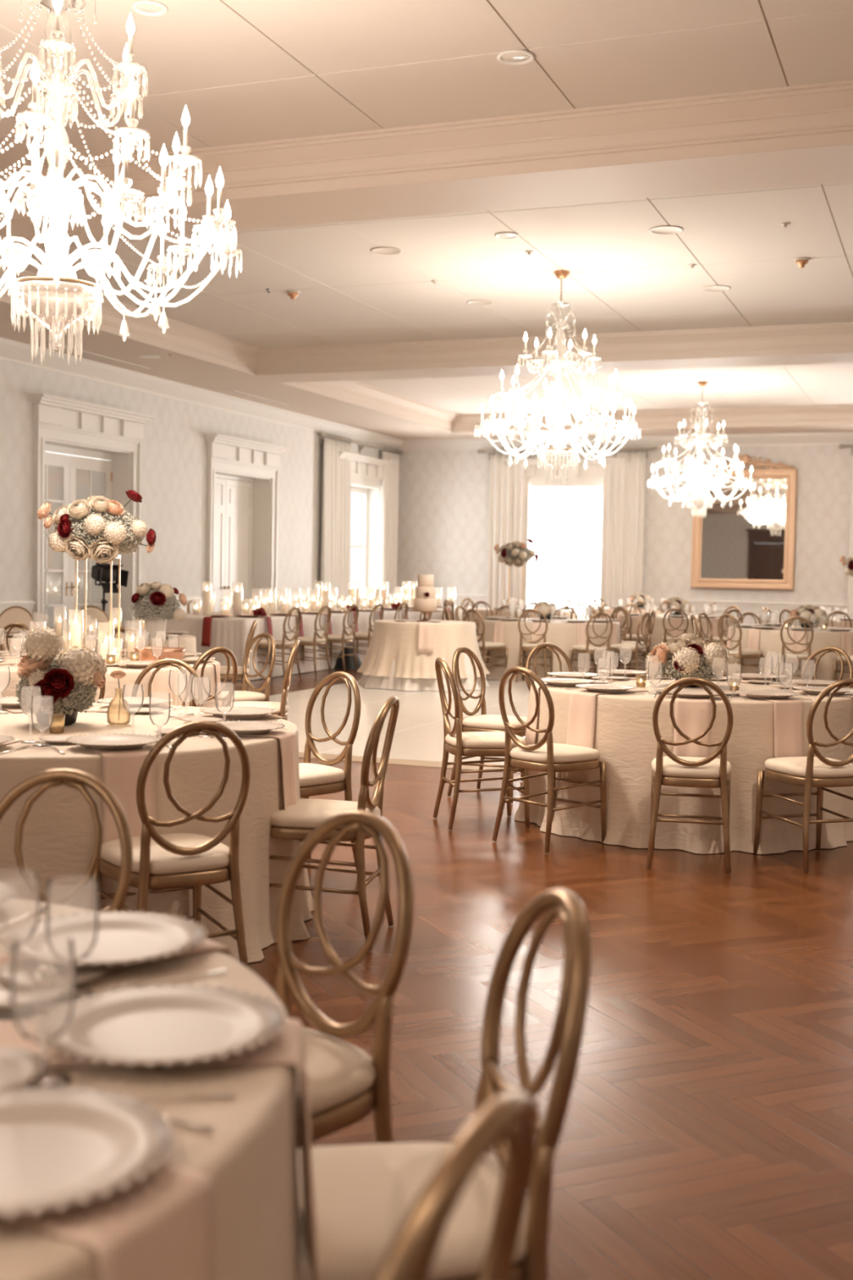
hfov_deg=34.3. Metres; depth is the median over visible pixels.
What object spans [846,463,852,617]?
curtain
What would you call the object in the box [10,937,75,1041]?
bowl
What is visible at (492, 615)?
charger plate
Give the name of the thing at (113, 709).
napkin
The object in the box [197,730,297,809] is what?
napkin
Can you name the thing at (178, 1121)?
knife
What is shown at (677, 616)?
charger plate
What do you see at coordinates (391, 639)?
tablecloth
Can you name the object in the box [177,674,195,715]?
water goblet
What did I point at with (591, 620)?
napkin
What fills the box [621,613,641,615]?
charger plate
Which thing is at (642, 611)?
napkin
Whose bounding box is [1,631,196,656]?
tablecloth
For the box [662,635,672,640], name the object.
seat cushion
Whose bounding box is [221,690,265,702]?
seat cushion
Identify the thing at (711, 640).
banquet chair
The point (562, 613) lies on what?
napkin
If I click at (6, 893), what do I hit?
charger plate
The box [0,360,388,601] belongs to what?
wall
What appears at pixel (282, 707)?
seat cushion
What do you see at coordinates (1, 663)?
napkin
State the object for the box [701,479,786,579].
mirror glass
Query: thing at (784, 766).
seat cushion
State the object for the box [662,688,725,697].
charger plate
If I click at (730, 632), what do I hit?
napkin
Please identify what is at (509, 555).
centerpiece
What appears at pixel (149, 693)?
water goblet
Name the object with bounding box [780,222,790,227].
sprinkler head
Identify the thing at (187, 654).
charger plate
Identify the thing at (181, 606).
trim
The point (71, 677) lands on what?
centerpiece
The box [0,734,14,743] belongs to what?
charger plate
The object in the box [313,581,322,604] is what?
candle
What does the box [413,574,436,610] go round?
wedding cake
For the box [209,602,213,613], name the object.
pillar candle
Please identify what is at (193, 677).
wine glass
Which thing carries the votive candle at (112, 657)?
on the tablecloth at (111, 683)
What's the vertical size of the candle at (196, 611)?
0.211 m
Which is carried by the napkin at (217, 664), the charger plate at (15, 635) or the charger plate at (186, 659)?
the charger plate at (186, 659)
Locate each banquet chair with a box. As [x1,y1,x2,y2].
[0,622,34,653]
[0,638,4,650]
[0,768,133,912]
[61,650,105,702]
[90,720,250,968]
[97,626,144,652]
[131,657,203,706]
[135,610,142,631]
[186,600,200,613]
[188,646,237,706]
[219,620,257,691]
[221,632,275,704]
[231,640,299,719]
[256,606,301,679]
[269,696,399,950]
[275,809,413,1148]
[289,605,331,676]
[297,888,591,1279]
[298,671,360,875]
[319,604,358,671]
[345,603,383,654]
[373,1089,538,1279]
[394,602,408,619]
[419,612,431,619]
[433,657,529,830]
[441,600,453,620]
[443,599,454,620]
[444,606,481,653]
[447,646,527,803]
[455,605,478,639]
[461,598,476,608]
[462,600,474,621]
[464,608,507,675]
[472,600,493,632]
[492,666,606,853]
[495,605,518,617]
[501,598,520,606]
[515,608,552,682]
[520,643,573,781]
[521,602,539,617]
[552,599,566,609]
[552,606,577,618]
[566,599,573,608]
[569,612,613,673]
[570,602,587,619]
[587,600,604,618]
[588,604,596,619]
[591,597,607,606]
[592,603,604,618]
[597,602,604,618]
[607,611,652,670]
[610,608,629,670]
[612,606,648,669]
[620,610,656,674]
[622,603,642,614]
[629,601,650,613]
[646,676,733,873]
[662,608,688,642]
[690,613,731,676]
[697,612,726,648]
[705,608,742,644]
[706,601,715,615]
[717,613,764,673]
[723,605,741,620]
[737,612,762,625]
[753,678,852,871]
[758,607,769,625]
[760,608,771,625]
[762,607,767,622]
[779,608,797,626]
[779,616,815,679]
[800,645,852,688]
[826,610,852,627]
[833,655,852,680]
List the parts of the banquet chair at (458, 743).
leg, leg, seat frame, leg, leg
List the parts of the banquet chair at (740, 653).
leg, seat frame, leg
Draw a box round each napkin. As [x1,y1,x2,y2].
[0,655,22,657]
[0,662,16,664]
[0,706,31,712]
[0,738,23,746]
[0,938,232,970]
[0,1017,319,1279]
[0,1160,214,1279]
[11,893,17,898]
[89,746,155,843]
[93,703,168,712]
[115,664,174,705]
[174,713,287,720]
[186,661,222,706]
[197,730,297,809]
[200,616,227,646]
[237,616,273,637]
[270,614,304,636]
[301,613,332,634]
[341,612,358,631]
[358,610,381,616]
[417,622,433,653]
[477,618,487,639]
[489,609,507,617]
[492,620,527,642]
[520,609,534,617]
[524,683,568,745]
[530,621,551,641]
[542,675,617,681]
[556,610,564,616]
[565,688,647,748]
[567,622,589,644]
[586,621,617,644]
[591,620,622,642]
[600,673,657,679]
[604,608,614,618]
[617,614,624,625]
[634,616,661,635]
[635,608,644,614]
[670,617,683,635]
[673,696,711,757]
[695,617,719,636]
[726,626,744,648]
[726,679,786,683]
[735,693,804,757]
[746,628,784,659]
[788,689,852,697]
[791,630,807,652]
[824,630,852,655]
[838,620,852,627]
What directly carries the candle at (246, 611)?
on the tablecloth at (230, 633)
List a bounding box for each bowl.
[0,871,40,949]
[2,666,9,690]
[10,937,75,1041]
[11,633,24,649]
[19,686,41,715]
[31,695,53,730]
[35,704,78,725]
[45,876,98,962]
[96,639,109,658]
[168,669,186,694]
[177,674,195,702]
[539,613,551,619]
[601,649,614,670]
[618,646,631,664]
[636,604,644,607]
[644,655,659,675]
[648,661,662,684]
[671,610,681,615]
[675,671,702,687]
[726,663,741,686]
[758,657,773,677]
[764,650,778,669]
[770,654,784,675]
[784,654,799,674]
[800,622,814,628]
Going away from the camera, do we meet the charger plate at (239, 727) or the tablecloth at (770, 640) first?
the charger plate at (239, 727)
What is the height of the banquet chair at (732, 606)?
0.931 m
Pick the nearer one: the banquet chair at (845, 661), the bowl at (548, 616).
the banquet chair at (845, 661)
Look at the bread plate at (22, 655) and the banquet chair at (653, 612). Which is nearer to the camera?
the bread plate at (22, 655)
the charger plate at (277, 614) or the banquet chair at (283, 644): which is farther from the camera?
the charger plate at (277, 614)
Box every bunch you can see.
[253,607,266,616]
[346,604,355,612]
[391,602,402,609]
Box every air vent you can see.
[55,345,150,368]
[226,390,288,405]
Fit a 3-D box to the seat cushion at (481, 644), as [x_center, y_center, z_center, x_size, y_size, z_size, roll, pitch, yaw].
[0.777,0.053,17.920,0.424,0.060,0.391,-1,4,-40]
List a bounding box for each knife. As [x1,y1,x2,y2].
[0,745,31,753]
[160,1114,213,1131]
[555,687,581,688]
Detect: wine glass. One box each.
[0,666,9,714]
[0,871,40,1020]
[11,633,24,665]
[19,686,41,743]
[84,634,97,650]
[122,684,143,715]
[134,633,146,650]
[155,631,166,648]
[168,669,186,717]
[191,676,210,705]
[593,648,607,666]
[604,652,618,673]
[618,646,631,679]
[644,655,659,693]
[711,657,725,678]
[758,657,773,689]
[764,650,778,685]
[784,654,799,690]
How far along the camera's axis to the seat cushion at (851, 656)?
16.23 m
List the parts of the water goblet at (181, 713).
stem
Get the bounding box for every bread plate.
[0,954,106,986]
[0,971,71,1008]
[0,1046,44,1090]
[10,653,26,657]
[38,735,77,744]
[105,662,119,666]
[125,707,164,714]
[154,728,182,736]
[182,716,222,722]
[394,619,406,622]
[428,620,440,622]
[587,680,611,684]
[602,675,629,680]
[646,675,669,679]
[653,688,671,694]
[707,676,730,680]
[717,690,740,696]
[746,680,774,684]
[768,689,794,692]
[776,684,804,689]
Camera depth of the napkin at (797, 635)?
16.47 m
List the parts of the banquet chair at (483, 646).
leg, leg, seat frame, leg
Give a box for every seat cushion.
[100,833,229,874]
[219,666,248,674]
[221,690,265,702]
[231,701,288,714]
[258,639,294,645]
[270,798,380,829]
[290,636,325,642]
[296,1026,375,1119]
[297,1142,528,1279]
[298,763,345,786]
[320,634,353,639]
[347,631,372,637]
[444,731,525,748]
[462,714,527,729]
[477,641,505,647]
[510,742,599,763]
[522,641,551,647]
[572,644,607,650]
[610,643,645,649]
[620,640,648,646]
[621,634,644,639]
[651,755,731,778]
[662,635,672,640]
[706,636,727,641]
[726,648,761,654]
[764,756,852,777]
[781,651,813,657]
[837,655,852,661]
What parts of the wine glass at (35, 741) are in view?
stem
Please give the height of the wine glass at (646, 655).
0.200 m
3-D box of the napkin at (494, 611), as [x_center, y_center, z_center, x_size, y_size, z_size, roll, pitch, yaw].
[1.252,-0.324,23.276,0.187,0.364,0.475,3,3,32]
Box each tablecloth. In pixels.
[0,652,217,707]
[0,702,313,962]
[0,897,299,1279]
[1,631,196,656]
[137,605,471,680]
[356,619,489,678]
[357,653,489,691]
[466,608,575,636]
[480,617,622,681]
[514,674,852,853]
[591,606,689,621]
[621,614,740,667]
[725,625,852,688]
[794,617,852,627]
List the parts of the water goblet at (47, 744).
stem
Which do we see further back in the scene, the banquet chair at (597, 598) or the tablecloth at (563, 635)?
the banquet chair at (597, 598)
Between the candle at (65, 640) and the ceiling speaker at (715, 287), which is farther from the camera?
the ceiling speaker at (715, 287)
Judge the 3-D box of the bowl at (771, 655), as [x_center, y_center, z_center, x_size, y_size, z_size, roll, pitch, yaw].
[2.105,0.151,8.291,0.077,0.122,0.077,1,3,-9]
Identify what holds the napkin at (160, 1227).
hanging from the tablecloth at (250, 1155)
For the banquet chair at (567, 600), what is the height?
0.931 m
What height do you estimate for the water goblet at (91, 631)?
0.174 m
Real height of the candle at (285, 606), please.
0.341 m
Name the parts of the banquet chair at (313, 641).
leg, seat frame, leg, leg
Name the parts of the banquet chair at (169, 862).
leg, leg, seat frame, leg, leg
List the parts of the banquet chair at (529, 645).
leg, leg, seat frame, leg, leg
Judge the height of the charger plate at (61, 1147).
0.028 m
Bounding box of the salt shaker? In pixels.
[28,964,57,1014]
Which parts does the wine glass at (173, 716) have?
stem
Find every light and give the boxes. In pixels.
[90,562,128,612]
[131,0,168,16]
[370,246,402,254]
[466,299,493,305]
[494,231,519,239]
[497,48,534,65]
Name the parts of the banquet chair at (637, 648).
leg, seat frame, leg, leg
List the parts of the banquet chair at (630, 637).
leg, seat frame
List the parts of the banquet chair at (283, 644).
seat frame, leg, leg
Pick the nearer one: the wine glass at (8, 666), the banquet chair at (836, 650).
the wine glass at (8, 666)
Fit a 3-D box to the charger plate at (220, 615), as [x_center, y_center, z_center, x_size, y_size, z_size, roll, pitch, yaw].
[-2.628,-0.306,17.544,0.330,0.018,0.330,2,3,21]
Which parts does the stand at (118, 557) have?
post, post, post, post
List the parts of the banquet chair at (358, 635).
leg, seat frame, leg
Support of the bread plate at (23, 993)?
on the tablecloth at (250, 1155)
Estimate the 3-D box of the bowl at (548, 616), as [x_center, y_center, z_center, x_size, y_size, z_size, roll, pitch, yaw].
[1.610,-0.313,18.770,0.170,0.085,0.170,2,3,21]
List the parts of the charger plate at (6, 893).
plate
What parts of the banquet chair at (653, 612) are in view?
leg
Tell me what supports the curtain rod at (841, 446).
attached to the wall at (444, 496)
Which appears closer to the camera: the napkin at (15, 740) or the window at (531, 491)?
the napkin at (15, 740)
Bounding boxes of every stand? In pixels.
[75,555,120,659]
[408,609,442,622]
[507,564,524,609]
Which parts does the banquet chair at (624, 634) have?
leg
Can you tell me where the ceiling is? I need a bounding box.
[0,0,852,414]
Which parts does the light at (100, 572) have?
collar knob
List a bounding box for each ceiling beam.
[0,80,852,219]
[0,262,852,374]
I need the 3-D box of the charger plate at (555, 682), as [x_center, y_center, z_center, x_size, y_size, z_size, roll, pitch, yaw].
[0.798,0.241,7.875,0.329,0.028,0.331,-1,4,-38]
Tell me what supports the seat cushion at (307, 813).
on the banquet chair at (298, 820)
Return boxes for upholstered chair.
[0,605,36,631]
[69,605,110,631]
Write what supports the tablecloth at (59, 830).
on the round table
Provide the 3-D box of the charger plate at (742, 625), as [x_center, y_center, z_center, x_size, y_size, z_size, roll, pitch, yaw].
[4.004,-0.175,17.372,0.328,0.026,0.328,1,3,1]
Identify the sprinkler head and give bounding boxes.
[431,280,439,284]
[524,249,533,254]
[688,263,696,268]
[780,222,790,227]
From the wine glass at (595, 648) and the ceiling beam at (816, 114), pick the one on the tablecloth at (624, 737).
the wine glass at (595, 648)
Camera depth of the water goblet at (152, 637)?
8.95 m
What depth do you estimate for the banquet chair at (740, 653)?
16.55 m
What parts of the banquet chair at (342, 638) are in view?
leg, seat frame, leg, leg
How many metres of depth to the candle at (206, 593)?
17.97 m
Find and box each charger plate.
[0,630,28,633]
[0,650,8,654]
[0,696,22,707]
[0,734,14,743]
[0,882,14,904]
[0,910,207,968]
[0,1084,177,1218]
[3,633,31,637]
[35,982,287,1066]
[48,627,70,631]
[64,635,102,639]
[65,733,160,750]
[97,696,172,707]
[99,648,127,653]
[117,660,159,667]
[143,634,181,638]
[164,656,215,662]
[165,631,187,635]
[184,651,201,656]
[200,706,277,719]
[206,614,231,617]
[215,720,284,734]
[236,614,261,617]
[269,613,293,615]
[301,611,320,613]
[327,610,346,612]
[358,608,372,611]
[380,608,399,609]
[483,617,506,619]
[490,615,512,617]
[497,617,521,621]
[528,619,553,622]
[541,677,595,686]
[546,671,601,679]
[551,616,569,618]
[564,619,588,622]
[575,683,636,692]
[591,619,613,622]
[597,669,646,676]
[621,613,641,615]
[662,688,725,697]
[667,615,688,617]
[696,615,718,617]
[732,624,758,627]
[732,672,786,680]
[736,689,800,698]
[739,623,761,625]
[751,626,777,629]
[761,622,782,626]
[787,679,837,686]
[788,627,814,631]
[793,685,852,694]
[826,628,852,631]
[835,617,852,620]
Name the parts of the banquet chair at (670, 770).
leg, leg, seat frame, leg, leg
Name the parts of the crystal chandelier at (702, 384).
arm, arm, lamp shade, arm, arm, arm, arm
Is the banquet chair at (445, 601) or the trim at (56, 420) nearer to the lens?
the trim at (56, 420)
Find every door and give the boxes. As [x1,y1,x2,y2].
[44,444,112,628]
[213,474,253,612]
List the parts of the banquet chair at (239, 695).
leg, leg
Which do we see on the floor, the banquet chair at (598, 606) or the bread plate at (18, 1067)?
the banquet chair at (598, 606)
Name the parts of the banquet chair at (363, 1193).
seat frame, leg, leg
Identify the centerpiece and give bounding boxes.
[15,626,107,725]
[36,489,155,563]
[130,582,186,641]
[493,538,538,567]
[533,600,557,619]
[626,591,654,607]
[644,632,737,687]
[659,596,693,615]
[786,604,830,628]
[840,555,852,577]
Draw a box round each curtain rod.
[319,431,404,455]
[476,446,658,460]
[838,444,852,455]
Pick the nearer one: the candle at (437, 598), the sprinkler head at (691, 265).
the sprinkler head at (691, 265)
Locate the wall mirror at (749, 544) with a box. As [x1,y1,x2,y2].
[690,453,797,590]
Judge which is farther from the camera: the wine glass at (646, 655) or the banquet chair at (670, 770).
the wine glass at (646, 655)
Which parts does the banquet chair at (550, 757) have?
leg, leg, leg, seat frame, leg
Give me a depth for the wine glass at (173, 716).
5.89 m
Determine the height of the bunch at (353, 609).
0.134 m
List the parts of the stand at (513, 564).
post, post, post, post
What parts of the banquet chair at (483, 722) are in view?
leg, leg, seat frame, leg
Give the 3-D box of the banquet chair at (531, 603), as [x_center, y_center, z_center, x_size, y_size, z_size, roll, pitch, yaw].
[1.724,-0.162,22.727,0.399,0.931,0.500,1,3,-4]
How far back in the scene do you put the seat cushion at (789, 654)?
16.10 m
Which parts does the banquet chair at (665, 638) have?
leg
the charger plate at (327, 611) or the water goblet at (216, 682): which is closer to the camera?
the water goblet at (216, 682)
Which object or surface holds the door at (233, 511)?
in the wall at (174, 445)
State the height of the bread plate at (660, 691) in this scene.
0.016 m
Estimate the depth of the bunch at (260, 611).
17.86 m
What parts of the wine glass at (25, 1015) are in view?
stem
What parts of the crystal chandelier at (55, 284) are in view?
flame bulb, candle dish, arm, arm, arm, arm, arm, arm, arm, arm, arm, arm, arm, arm, arm, candle dish, flame bulb, candle dish, flame bulb, arm, arm, lamp shade, arm, flame bulb, candle dish, candle dish, arm, arm, flame bulb, candle dish, candle dish, flame bulb, arm, flame bulb, arm, arm, arm, arm, arm, arm, candle dish, flame bulb, arm, arm, candle dish, flame bulb, arm, arm, candle dish, flame bulb, flame bulb, candle dish, arm, flame bulb, candle dish, candle dish, flame bulb, arm, arm, arm, candle dish, flame bulb, candle dish, flame bulb, candle dish, flame bulb, candle dish, flame bulb, candle dish, flame bulb, candle dish, flame bulb, candle dish, flame bulb, flame bulb, candle dish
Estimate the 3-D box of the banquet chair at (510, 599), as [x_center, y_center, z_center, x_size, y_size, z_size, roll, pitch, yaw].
[1.557,-0.283,25.088,0.399,0.931,0.500,1,3,-4]
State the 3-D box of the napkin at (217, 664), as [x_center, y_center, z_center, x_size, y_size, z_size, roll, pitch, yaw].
[-1.593,0.328,9.203,0.475,0.364,0.187,1,3,1]
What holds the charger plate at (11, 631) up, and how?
on the tablecloth at (185, 641)
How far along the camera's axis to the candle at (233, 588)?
19.46 m
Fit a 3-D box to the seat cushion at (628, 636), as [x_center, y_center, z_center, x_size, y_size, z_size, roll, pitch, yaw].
[3.087,-0.052,20.870,0.424,0.060,0.391,-2,4,-42]
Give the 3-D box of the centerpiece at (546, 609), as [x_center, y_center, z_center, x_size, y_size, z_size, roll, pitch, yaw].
[1.598,-0.400,18.733,0.316,0.262,0.316,0,3,-25]
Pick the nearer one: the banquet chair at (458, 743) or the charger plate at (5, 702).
the charger plate at (5, 702)
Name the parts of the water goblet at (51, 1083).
stem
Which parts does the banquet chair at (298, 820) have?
seat frame, leg, leg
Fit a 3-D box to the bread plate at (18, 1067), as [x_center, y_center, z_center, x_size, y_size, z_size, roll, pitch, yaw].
[-0.555,0.537,1.704,0.164,0.016,0.164,1,3,-5]
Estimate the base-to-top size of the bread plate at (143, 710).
0.016 m
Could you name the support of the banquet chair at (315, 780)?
on the floor
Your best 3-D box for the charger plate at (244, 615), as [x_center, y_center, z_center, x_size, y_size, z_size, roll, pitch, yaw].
[-2.267,-0.308,17.706,0.330,0.018,0.330,2,3,21]
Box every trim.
[0,143,852,439]
[0,337,852,451]
[0,600,315,615]
[28,393,155,631]
[204,433,289,612]
[283,380,852,432]
[337,451,395,604]
[410,597,847,626]
[504,457,626,619]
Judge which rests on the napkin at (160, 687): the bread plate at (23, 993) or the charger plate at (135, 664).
the charger plate at (135, 664)
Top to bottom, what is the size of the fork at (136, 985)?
0.007 m
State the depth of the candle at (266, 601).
20.32 m
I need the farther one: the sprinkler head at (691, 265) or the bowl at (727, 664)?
the sprinkler head at (691, 265)
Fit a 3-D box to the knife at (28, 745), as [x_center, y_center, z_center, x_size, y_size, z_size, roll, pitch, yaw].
[-1.409,0.375,4.722,0.014,0.005,0.225,2,3,11]
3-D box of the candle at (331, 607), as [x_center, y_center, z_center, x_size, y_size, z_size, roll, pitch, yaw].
[-1.429,-0.522,20.534,0.130,0.211,0.130,2,3,21]
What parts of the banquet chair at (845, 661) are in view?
leg, seat frame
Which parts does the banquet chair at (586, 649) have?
leg, leg, seat frame, leg, leg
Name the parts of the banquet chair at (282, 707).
seat frame, leg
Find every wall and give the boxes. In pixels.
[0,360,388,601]
[396,444,852,604]
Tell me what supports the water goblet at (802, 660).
on the tablecloth at (624, 737)
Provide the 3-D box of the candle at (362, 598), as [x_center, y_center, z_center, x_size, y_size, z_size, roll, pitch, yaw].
[-1.105,-0.729,23.492,0.143,0.341,0.143,2,3,21]
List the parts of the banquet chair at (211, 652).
leg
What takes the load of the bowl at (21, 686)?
on the wine glass at (35, 741)
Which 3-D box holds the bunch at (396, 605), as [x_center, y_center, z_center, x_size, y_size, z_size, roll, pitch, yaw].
[-0.474,-0.544,22.305,0.194,0.134,0.185,2,3,21]
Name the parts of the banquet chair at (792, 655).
leg, seat frame, leg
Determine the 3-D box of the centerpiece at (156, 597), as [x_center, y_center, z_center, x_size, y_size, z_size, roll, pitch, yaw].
[-2.306,-0.243,11.743,0.448,0.504,0.442,-2,4,-45]
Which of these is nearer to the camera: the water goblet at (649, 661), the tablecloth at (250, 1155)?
the tablecloth at (250, 1155)
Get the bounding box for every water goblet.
[8,638,22,666]
[10,937,75,1088]
[31,695,53,746]
[45,876,98,1003]
[80,631,92,647]
[96,639,109,667]
[149,693,170,736]
[151,637,163,660]
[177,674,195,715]
[214,682,234,721]
[577,653,590,678]
[596,657,610,684]
[601,649,614,679]
[648,661,662,694]
[726,663,741,697]
[770,654,784,684]
[778,662,793,687]
[800,659,814,682]
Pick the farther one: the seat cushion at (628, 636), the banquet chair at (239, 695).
the seat cushion at (628, 636)
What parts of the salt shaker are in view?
glass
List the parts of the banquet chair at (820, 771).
leg, leg, seat frame, leg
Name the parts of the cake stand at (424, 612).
plate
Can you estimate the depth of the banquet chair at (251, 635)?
12.45 m
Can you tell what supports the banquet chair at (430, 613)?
on the floor
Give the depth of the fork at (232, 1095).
1.66 m
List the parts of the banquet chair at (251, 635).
seat frame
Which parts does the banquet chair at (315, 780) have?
leg, seat frame, leg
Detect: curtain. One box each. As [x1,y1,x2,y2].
[320,432,351,604]
[379,446,399,602]
[487,448,529,608]
[600,446,645,607]
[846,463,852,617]
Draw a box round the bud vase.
[106,670,130,725]
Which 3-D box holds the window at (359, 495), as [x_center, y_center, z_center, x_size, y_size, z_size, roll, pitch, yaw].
[-1.708,-1.889,29.139,0.060,2.720,2.140,2,3,21]
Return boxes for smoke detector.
[285,290,300,299]
[793,257,810,267]
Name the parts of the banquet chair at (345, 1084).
leg, seat frame, leg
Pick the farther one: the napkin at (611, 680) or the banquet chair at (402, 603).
the banquet chair at (402, 603)
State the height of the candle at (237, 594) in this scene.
0.445 m
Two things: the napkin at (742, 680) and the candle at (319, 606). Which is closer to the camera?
the napkin at (742, 680)
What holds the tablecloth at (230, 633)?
on the head table
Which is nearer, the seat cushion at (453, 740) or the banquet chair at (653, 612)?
the seat cushion at (453, 740)
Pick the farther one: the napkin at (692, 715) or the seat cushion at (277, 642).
the seat cushion at (277, 642)
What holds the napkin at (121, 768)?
hanging from the tablecloth at (59, 830)
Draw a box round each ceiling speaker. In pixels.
[137,354,159,358]
[648,225,684,234]
[702,284,731,291]
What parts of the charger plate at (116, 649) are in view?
plate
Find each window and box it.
[350,486,368,604]
[526,488,603,618]
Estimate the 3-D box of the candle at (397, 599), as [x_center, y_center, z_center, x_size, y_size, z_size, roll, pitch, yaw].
[-0.495,-0.742,23.970,0.143,0.341,0.143,2,3,21]
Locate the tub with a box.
[133,646,186,661]
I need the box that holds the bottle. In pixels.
[106,688,130,725]
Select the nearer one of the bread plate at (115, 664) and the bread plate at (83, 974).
the bread plate at (83, 974)
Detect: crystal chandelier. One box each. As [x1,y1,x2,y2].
[0,0,242,365]
[474,270,640,478]
[647,381,755,517]
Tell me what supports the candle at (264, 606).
on the tablecloth at (230, 633)
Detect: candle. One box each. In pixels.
[48,713,65,732]
[53,606,66,635]
[62,618,78,651]
[64,638,70,650]
[66,609,84,650]
[86,618,97,635]
[97,622,114,662]
[106,638,122,662]
[106,653,115,664]
[108,608,121,637]
[124,620,141,659]
[129,651,139,661]
[138,619,145,636]
[191,598,201,614]
[201,581,212,615]
[204,588,214,613]
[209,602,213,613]
[220,599,230,614]
[222,588,231,613]
[231,582,242,617]
[232,588,243,613]
[243,599,251,613]
[248,600,259,614]
[251,588,261,609]
[253,598,262,609]
[253,600,259,607]
[259,589,270,615]
[262,587,271,603]
[266,588,275,613]
[276,587,286,611]
[279,589,289,613]
[291,587,300,608]
[292,599,302,613]
[300,597,309,611]
[302,587,308,606]
[302,598,311,612]
[309,588,319,611]
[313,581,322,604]
[316,596,322,609]
[320,582,330,613]
[328,587,337,608]
[328,587,337,609]
[329,597,334,610]
[335,595,343,608]
[338,597,346,610]
[342,595,350,606]
[347,581,355,605]
[353,581,360,608]
[357,586,365,606]
[360,596,368,609]
[366,587,375,608]
[373,581,381,606]
[373,596,382,609]
[379,582,387,608]
[387,594,395,606]
[393,594,399,604]
[395,586,403,604]
[401,587,410,608]
[403,581,409,606]
[409,581,415,606]
[435,587,442,606]
[447,587,455,606]
[635,674,646,687]
[728,677,740,690]
[822,624,826,630]
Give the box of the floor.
[220,666,852,1279]
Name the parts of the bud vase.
stem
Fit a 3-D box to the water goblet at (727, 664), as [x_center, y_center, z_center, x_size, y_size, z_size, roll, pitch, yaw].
[1.637,0.215,7.362,0.077,0.174,0.077,2,3,11]
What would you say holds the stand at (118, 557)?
on the tablecloth at (111, 683)
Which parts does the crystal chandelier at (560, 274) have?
flame bulb, candle dish, candle dish, flame bulb, flame bulb, candle dish, candle dish, flame bulb, candle dish, flame bulb, candle dish, flame bulb, candle dish, candle dish, flame bulb, flame bulb, arm, candle dish, flame bulb, arm, arm, candle dish, arm, candle dish, flame bulb, arm, arm, candle dish, flame bulb, arm, candle dish, flame bulb, arm, arm, candle dish, flame bulb, arm, candle dish, flame bulb, arm, arm, arm, lamp shade, arm, chain, candle dish, flame bulb, arm, arm, candle dish, flame bulb, arm, arm, arm, candle dish, arm, arm, candle dish, arm, candle dish, flame bulb, arm, arm, candle dish, flame bulb, candle dish, flame bulb, candle dish, flame bulb, arm, arm, candle dish, flame bulb, candle dish, flame bulb, candle dish, flame bulb, candle dish, candle dish, flame bulb, candle dish, flame bulb, flame bulb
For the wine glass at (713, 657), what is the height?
0.200 m
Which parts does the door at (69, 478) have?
pane, handle, handle, pane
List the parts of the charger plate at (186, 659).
plate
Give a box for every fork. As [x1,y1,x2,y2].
[0,905,50,928]
[48,745,64,754]
[107,968,226,991]
[120,1093,235,1098]
[198,735,249,740]
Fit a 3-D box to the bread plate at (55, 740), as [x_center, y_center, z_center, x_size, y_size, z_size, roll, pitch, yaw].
[-1.308,0.360,4.963,0.164,0.016,0.164,0,3,-28]
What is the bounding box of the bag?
[333,648,361,670]

